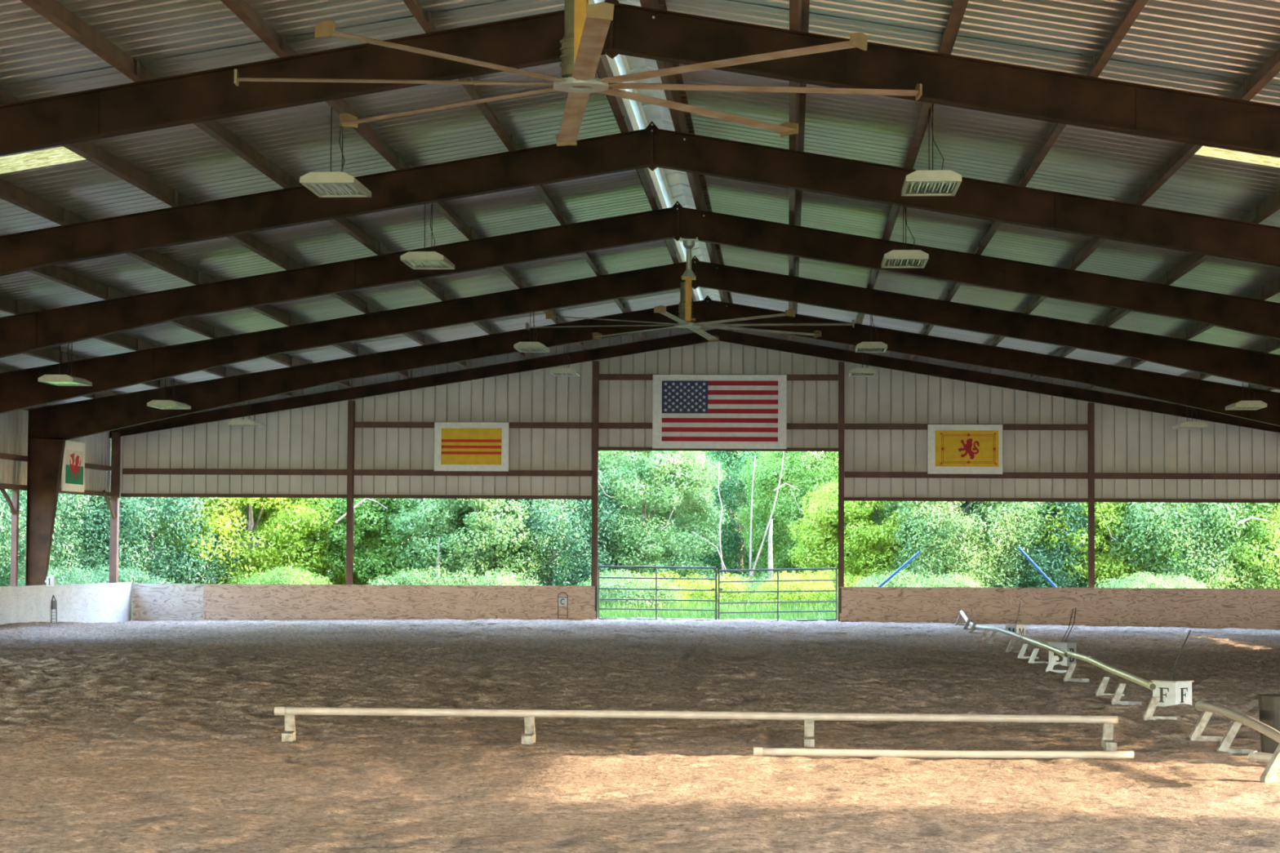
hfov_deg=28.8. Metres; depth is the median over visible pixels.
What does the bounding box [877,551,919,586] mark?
pole
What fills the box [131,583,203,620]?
wall panel
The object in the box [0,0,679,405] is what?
ceiling
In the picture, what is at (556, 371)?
hanging light
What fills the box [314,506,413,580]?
broadleaf tree
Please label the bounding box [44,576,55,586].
sign
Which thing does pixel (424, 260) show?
hanging light
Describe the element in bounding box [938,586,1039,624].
wall panel
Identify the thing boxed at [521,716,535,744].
stand
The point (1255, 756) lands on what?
rail
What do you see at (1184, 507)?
broadleaf tree
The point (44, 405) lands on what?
strut
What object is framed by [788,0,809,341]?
roof purlin
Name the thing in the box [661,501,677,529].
bare branch
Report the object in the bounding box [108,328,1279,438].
rafter
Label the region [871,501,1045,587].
tree
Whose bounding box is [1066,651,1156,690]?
rail
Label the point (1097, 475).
trim
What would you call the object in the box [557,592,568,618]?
marker
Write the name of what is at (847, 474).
trim
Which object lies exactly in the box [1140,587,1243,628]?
wall panel
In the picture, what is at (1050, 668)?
stand
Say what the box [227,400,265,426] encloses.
hanging light
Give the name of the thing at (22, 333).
steel frame
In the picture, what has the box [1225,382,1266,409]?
hanging light
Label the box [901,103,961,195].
hanging light
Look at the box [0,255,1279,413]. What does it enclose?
steel frame
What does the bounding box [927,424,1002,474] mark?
flag
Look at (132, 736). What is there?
floor
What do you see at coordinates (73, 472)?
board
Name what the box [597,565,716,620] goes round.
gate
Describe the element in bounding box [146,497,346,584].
rounded tree
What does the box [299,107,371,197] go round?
hanging light
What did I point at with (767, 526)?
bare branch
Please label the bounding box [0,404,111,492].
wall
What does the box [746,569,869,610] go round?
leafy bush
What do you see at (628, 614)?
meadow grass
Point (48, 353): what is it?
roof purlin
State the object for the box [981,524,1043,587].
broadleaf tree
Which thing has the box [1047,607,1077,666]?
marker
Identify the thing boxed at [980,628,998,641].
stand
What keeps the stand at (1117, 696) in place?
on the floor
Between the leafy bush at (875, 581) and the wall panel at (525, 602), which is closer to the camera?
the wall panel at (525, 602)
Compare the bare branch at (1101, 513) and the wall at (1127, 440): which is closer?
the wall at (1127, 440)
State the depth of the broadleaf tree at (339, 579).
74.62 m
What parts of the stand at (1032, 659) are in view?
leg, board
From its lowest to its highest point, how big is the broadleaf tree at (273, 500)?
8.209 m
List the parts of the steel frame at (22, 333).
apex plate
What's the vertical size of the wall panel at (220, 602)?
1.143 m
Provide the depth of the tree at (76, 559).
70.36 m
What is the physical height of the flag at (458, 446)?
1.220 m
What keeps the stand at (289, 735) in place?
on the floor
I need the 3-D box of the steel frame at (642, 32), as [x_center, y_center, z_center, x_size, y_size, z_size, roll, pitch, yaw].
[-0.290,-0.557,25.029,30.220,7.521,0.742,0,-3,3]
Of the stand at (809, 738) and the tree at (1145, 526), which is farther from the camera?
the tree at (1145, 526)
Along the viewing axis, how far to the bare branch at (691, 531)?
70.02 m
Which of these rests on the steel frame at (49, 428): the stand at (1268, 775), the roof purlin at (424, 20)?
the roof purlin at (424, 20)
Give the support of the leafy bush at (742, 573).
on the ground
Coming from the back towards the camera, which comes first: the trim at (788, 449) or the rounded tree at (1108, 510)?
the rounded tree at (1108, 510)
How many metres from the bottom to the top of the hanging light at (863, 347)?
1.086 m
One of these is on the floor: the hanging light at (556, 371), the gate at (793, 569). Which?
the gate at (793, 569)
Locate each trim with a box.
[0,453,113,471]
[0,483,113,496]
[120,493,346,497]
[122,468,346,475]
[352,494,591,499]
[353,469,591,476]
[354,422,592,428]
[597,447,838,451]
[598,422,838,429]
[599,373,838,380]
[844,423,1088,430]
[844,471,1088,479]
[844,497,1088,502]
[1094,472,1279,479]
[1094,498,1279,502]
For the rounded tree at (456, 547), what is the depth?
70.88 m
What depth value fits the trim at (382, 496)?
62.27 m
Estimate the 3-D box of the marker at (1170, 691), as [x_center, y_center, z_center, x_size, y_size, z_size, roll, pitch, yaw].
[6.526,2.953,30.422,0.430,0.933,0.365,3,-4,-42]
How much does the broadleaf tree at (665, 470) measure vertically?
7.008 m
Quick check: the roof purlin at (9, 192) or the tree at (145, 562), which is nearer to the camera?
the roof purlin at (9, 192)
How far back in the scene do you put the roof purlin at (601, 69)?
33.55 m
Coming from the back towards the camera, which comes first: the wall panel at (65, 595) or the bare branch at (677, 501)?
the bare branch at (677, 501)
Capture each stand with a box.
[281,714,295,742]
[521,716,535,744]
[804,720,814,747]
[955,614,965,626]
[963,618,979,631]
[968,622,983,633]
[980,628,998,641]
[987,631,1006,644]
[1005,639,1026,653]
[1017,644,1039,659]
[1027,648,1048,663]
[1045,655,1066,673]
[1063,663,1089,682]
[1095,676,1124,696]
[1101,723,1116,751]
[1111,683,1141,706]
[1142,696,1177,720]
[1189,711,1223,742]
[1217,720,1257,754]
[1260,742,1279,782]
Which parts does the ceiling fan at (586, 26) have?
blade, blade, blade, motor, blade, blade, blade, blade, blade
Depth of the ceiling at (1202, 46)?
30.89 m
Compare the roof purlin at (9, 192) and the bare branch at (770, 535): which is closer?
the roof purlin at (9, 192)
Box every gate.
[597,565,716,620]
[718,568,837,621]
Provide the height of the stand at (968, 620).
0.270 m
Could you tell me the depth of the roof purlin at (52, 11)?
28.41 m
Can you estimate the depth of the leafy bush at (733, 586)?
68.51 m
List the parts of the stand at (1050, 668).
leg, board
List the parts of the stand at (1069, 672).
leg, board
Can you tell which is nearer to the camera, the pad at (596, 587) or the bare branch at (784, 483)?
the pad at (596, 587)
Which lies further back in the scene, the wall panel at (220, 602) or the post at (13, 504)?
the wall panel at (220, 602)
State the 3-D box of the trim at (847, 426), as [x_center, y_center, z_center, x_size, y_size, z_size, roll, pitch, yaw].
[8.062,0.013,61.599,5.980,0.150,0.166,0,-3,3]
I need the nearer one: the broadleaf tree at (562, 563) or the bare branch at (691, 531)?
the bare branch at (691, 531)
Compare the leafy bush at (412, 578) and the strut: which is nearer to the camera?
the strut
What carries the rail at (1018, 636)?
on the stand at (968, 620)
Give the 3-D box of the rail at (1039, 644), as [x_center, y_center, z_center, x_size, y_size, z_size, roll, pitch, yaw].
[6.559,3.564,40.444,0.095,0.093,6.781,0,-3,3]
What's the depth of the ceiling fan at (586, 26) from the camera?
19.09 m
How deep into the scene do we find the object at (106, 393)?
55.48 m
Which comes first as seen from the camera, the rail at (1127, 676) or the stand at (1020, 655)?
the rail at (1127, 676)
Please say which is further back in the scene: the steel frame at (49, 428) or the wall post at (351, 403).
the wall post at (351, 403)
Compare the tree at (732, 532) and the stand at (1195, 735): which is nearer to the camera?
the stand at (1195, 735)
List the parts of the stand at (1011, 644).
leg, board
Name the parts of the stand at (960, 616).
leg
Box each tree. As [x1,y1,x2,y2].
[0,471,142,586]
[0,488,9,563]
[0,489,26,578]
[48,493,168,575]
[59,471,252,584]
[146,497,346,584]
[167,500,273,582]
[254,497,389,585]
[304,497,472,585]
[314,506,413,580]
[386,498,561,585]
[466,450,635,586]
[554,450,700,586]
[568,450,730,587]
[622,451,764,575]
[666,450,812,583]
[712,452,804,576]
[733,451,889,580]
[786,478,973,586]
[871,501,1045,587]
[931,501,1106,587]
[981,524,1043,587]
[1015,502,1186,587]
[1033,502,1188,586]
[1099,502,1279,588]
[1179,502,1279,588]
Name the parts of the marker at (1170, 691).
lid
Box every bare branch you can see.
[335,497,387,523]
[435,536,440,582]
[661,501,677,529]
[691,531,727,572]
[717,462,724,581]
[748,454,755,593]
[750,451,784,576]
[768,518,773,579]
[773,483,799,490]
[788,484,804,511]
[1101,512,1116,540]
[1236,516,1269,524]
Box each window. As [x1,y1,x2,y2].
[0,146,85,173]
[1194,146,1279,167]
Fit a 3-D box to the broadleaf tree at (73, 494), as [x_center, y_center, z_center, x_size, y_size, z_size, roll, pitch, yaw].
[-18.742,3.674,87.158,5.561,8.209,6.414,-1,-3,19]
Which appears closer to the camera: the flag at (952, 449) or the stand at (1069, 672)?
the stand at (1069, 672)
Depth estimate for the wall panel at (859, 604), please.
61.17 m
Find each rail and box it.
[274,706,1118,724]
[753,747,1133,758]
[960,610,1026,640]
[1022,635,1068,657]
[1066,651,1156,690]
[1195,701,1279,742]
[1248,751,1272,762]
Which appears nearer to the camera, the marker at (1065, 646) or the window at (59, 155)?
the window at (59, 155)
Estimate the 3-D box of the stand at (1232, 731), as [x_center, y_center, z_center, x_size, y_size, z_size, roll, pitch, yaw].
[5.625,2.933,23.443,0.361,0.310,0.100,0,-3,3]
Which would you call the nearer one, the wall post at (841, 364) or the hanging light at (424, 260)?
the hanging light at (424, 260)
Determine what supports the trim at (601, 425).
attached to the wall at (1127, 440)
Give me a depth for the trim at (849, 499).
61.53 m
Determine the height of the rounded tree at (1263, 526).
5.344 m
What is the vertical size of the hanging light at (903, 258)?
1.069 m
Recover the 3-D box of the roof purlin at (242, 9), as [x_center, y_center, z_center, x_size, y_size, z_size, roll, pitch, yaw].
[-3.638,-3.839,24.975,0.199,0.253,75.000,0,-3,3]
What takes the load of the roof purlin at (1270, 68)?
on the steel frame at (49, 428)
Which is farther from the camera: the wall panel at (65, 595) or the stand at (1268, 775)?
the wall panel at (65, 595)
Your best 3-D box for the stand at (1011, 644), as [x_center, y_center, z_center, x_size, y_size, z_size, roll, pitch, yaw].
[6.881,4.028,45.595,0.361,0.270,0.100,0,-3,3]
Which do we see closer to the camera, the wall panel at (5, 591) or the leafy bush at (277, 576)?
the wall panel at (5, 591)
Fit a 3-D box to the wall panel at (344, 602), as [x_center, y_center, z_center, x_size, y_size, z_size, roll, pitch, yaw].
[-7.211,4.518,61.970,2.464,1.148,0.018,0,-3,3]
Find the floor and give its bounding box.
[0,617,1279,852]
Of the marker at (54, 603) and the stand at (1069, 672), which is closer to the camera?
the stand at (1069, 672)
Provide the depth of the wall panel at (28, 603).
53.80 m
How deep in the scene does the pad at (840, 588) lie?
61.20 m
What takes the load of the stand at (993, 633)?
on the floor
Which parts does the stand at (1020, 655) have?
leg, board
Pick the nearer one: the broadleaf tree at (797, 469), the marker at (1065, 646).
the marker at (1065, 646)
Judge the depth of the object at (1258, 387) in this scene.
54.84 m
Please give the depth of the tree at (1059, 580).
71.29 m
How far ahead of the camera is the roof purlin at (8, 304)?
46.63 m
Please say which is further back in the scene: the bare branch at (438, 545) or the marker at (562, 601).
the bare branch at (438, 545)
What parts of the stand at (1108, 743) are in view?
leg, board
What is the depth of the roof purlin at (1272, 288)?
44.90 m
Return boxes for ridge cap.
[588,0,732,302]
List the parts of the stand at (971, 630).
leg, board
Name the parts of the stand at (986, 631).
leg, board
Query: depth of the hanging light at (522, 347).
51.00 m
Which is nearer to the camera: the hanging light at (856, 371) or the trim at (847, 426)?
the hanging light at (856, 371)
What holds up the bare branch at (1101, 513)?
attached to the tree at (1145, 526)
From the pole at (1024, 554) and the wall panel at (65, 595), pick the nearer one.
the wall panel at (65, 595)
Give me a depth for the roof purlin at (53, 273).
40.59 m
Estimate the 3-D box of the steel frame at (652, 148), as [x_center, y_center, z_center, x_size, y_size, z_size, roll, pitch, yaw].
[0.153,-0.195,32.477,30.220,7.521,0.742,0,-3,3]
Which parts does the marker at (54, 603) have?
plate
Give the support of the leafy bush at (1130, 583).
on the ground
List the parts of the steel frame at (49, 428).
apex plate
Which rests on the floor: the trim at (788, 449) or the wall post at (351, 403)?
the wall post at (351, 403)
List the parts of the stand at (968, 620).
leg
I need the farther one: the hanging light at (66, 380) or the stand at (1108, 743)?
the hanging light at (66, 380)
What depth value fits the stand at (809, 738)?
23.83 m
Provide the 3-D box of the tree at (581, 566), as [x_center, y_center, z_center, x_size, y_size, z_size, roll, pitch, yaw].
[-2.434,3.270,72.724,4.601,7.521,5.192,-2,-4,41]
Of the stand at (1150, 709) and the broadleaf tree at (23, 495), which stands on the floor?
the stand at (1150, 709)
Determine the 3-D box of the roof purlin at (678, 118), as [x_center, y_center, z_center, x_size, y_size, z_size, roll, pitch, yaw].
[0.110,-4.306,24.775,0.199,0.253,75.000,0,-3,3]
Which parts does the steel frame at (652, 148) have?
apex plate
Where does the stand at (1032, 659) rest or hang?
on the floor
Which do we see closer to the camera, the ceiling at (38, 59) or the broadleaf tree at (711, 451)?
the ceiling at (38, 59)
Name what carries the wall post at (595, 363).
on the floor
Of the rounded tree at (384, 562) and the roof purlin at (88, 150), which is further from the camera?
the rounded tree at (384, 562)
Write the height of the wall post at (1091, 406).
5.505 m
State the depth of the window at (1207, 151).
28.83 m
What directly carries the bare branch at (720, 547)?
on the ground
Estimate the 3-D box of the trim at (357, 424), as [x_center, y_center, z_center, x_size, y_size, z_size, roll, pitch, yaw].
[-4.178,-0.030,62.329,5.992,0.150,0.166,0,-3,3]
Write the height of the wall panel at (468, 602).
1.156 m
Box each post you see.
[0,488,19,586]
[102,431,120,582]
[346,400,355,585]
[591,360,599,619]
[838,361,844,621]
[1087,402,1094,587]
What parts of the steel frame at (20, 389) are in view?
apex plate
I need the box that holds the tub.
[1257,693,1279,754]
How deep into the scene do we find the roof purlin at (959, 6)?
29.11 m
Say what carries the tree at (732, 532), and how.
on the ground
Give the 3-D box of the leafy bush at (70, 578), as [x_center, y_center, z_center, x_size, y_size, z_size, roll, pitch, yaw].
[-14.860,4.509,67.359,5.679,1.576,3.083,-2,-3,34]
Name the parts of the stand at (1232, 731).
leg, board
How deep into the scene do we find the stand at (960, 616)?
59.35 m
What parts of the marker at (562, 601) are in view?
plate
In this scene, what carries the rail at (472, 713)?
on the stand at (289, 735)
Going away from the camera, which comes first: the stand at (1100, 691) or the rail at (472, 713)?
the rail at (472, 713)
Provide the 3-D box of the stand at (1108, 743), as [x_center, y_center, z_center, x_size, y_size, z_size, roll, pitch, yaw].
[4.454,2.944,23.633,0.100,0.290,0.362,0,-3,3]
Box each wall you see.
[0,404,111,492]
[120,323,1279,499]
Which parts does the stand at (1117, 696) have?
leg, board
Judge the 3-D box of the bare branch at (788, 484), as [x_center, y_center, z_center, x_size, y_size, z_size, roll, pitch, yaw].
[4.418,2.020,70.447,0.439,0.812,0.032,0,-3,3]
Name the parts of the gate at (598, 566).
rail, rail, rail, rail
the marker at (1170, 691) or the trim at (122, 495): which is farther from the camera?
the trim at (122, 495)
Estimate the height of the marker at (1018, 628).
0.721 m
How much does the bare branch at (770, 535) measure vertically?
2.804 m
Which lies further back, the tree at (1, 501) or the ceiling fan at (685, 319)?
the tree at (1, 501)
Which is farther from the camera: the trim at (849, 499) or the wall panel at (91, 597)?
the trim at (849, 499)
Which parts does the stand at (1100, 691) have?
leg, board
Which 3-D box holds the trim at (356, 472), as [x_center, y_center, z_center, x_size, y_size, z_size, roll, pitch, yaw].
[-4.185,1.164,62.271,5.992,0.150,0.166,0,-3,3]
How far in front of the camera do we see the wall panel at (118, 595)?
61.09 m
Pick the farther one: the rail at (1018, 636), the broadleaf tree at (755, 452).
the broadleaf tree at (755, 452)
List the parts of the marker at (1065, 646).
lid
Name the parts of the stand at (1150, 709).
leg, board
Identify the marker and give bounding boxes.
[50,595,57,622]
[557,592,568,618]
[1004,604,1026,636]
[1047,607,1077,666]
[1151,630,1193,706]
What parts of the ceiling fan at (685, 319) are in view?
blade, blade, blade, blade, motor, mounting plate, down rod, blade, blade, blade, blade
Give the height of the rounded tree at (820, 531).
4.618 m
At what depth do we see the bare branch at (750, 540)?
70.15 m
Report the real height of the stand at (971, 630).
0.270 m
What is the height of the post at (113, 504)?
4.691 m
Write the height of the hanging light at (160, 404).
1.090 m
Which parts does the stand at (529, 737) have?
board, leg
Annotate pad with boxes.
[595,586,597,611]
[839,587,841,613]
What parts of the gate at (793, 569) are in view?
rail, rail, rail, rail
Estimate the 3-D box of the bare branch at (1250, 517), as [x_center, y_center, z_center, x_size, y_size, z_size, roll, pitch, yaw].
[17.049,2.617,69.226,0.996,0.219,0.080,1,-3,-16]
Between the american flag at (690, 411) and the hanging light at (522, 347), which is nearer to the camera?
the hanging light at (522, 347)
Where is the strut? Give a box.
[22,404,49,410]
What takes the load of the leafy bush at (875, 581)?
on the ground
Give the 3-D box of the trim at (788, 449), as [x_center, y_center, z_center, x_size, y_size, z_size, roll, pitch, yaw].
[1.946,0.568,62.016,6.076,0.090,0.106,0,-3,3]
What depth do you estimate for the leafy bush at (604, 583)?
66.84 m
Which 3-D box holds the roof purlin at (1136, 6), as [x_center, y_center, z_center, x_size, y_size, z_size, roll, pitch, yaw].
[4.522,-3.570,24.477,0.199,0.253,75.000,0,-3,3]
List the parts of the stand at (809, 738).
leg, board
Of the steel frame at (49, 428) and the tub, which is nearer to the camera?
the tub
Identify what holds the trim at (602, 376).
attached to the wall at (1127, 440)
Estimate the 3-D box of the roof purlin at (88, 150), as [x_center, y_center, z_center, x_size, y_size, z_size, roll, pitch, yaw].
[-6.586,-3.369,25.127,0.199,0.253,75.000,0,-3,3]
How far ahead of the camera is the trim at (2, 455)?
55.41 m
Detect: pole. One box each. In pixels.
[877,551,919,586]
[1017,546,1057,587]
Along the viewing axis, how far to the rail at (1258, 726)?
22.54 m
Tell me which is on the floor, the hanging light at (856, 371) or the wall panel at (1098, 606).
the wall panel at (1098, 606)
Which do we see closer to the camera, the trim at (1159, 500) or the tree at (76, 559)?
the trim at (1159, 500)
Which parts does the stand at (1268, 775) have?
board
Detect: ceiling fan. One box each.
[234,0,922,146]
[525,237,854,342]
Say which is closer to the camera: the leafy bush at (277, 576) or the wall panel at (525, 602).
the wall panel at (525, 602)
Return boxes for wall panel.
[0,586,11,625]
[10,585,45,623]
[44,583,77,622]
[76,582,106,622]
[105,582,131,622]
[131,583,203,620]
[203,583,301,620]
[301,584,399,620]
[399,585,497,620]
[497,585,595,620]
[840,586,938,622]
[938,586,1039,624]
[1040,587,1140,626]
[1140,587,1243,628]
[1243,588,1279,630]
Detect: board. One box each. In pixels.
[61,440,84,492]
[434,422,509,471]
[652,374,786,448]
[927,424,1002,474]
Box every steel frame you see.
[0,0,1279,157]
[0,120,1279,276]
[0,200,1279,358]
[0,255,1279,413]
[25,295,1279,586]
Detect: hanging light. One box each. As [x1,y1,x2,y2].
[38,342,92,386]
[146,377,191,408]
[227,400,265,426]
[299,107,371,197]
[400,203,454,269]
[513,313,549,352]
[549,344,580,376]
[848,352,876,376]
[855,315,887,352]
[880,206,928,267]
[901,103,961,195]
[1172,406,1207,429]
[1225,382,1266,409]
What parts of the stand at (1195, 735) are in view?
leg, board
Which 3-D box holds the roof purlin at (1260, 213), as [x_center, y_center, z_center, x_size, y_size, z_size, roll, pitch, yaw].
[7.464,-3.080,24.278,0.199,0.253,75.000,0,-3,3]
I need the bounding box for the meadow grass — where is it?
[600,595,838,620]
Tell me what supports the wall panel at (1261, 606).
on the floor
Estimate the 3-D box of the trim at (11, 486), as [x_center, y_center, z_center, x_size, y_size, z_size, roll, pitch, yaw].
[-13.750,1.355,55.286,0.160,0.110,14.550,0,-3,3]
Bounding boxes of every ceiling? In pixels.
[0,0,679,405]
[665,0,1279,392]
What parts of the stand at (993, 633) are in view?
leg, board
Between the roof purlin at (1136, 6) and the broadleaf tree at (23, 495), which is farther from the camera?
the broadleaf tree at (23, 495)
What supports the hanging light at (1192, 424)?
hanging from the ceiling at (1202, 46)
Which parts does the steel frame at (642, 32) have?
apex plate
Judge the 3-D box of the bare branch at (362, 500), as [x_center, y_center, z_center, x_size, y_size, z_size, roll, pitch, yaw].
[-7.915,2.391,70.819,1.535,0.740,0.133,1,-3,-19]
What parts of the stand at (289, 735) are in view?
board, leg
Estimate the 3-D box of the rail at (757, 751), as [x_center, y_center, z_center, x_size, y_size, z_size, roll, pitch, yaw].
[2.742,2.960,22.524,3.425,0.076,0.096,0,-3,3]
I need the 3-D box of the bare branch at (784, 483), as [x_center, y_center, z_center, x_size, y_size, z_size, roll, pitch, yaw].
[4.128,1.705,70.033,0.809,0.232,0.040,1,-3,-20]
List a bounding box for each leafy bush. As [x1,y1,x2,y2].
[7,564,172,597]
[229,564,334,584]
[365,565,545,586]
[574,568,685,611]
[615,571,761,611]
[684,571,828,605]
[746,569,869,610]
[828,568,989,605]
[1087,570,1209,588]
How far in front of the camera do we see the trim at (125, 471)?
62.55 m

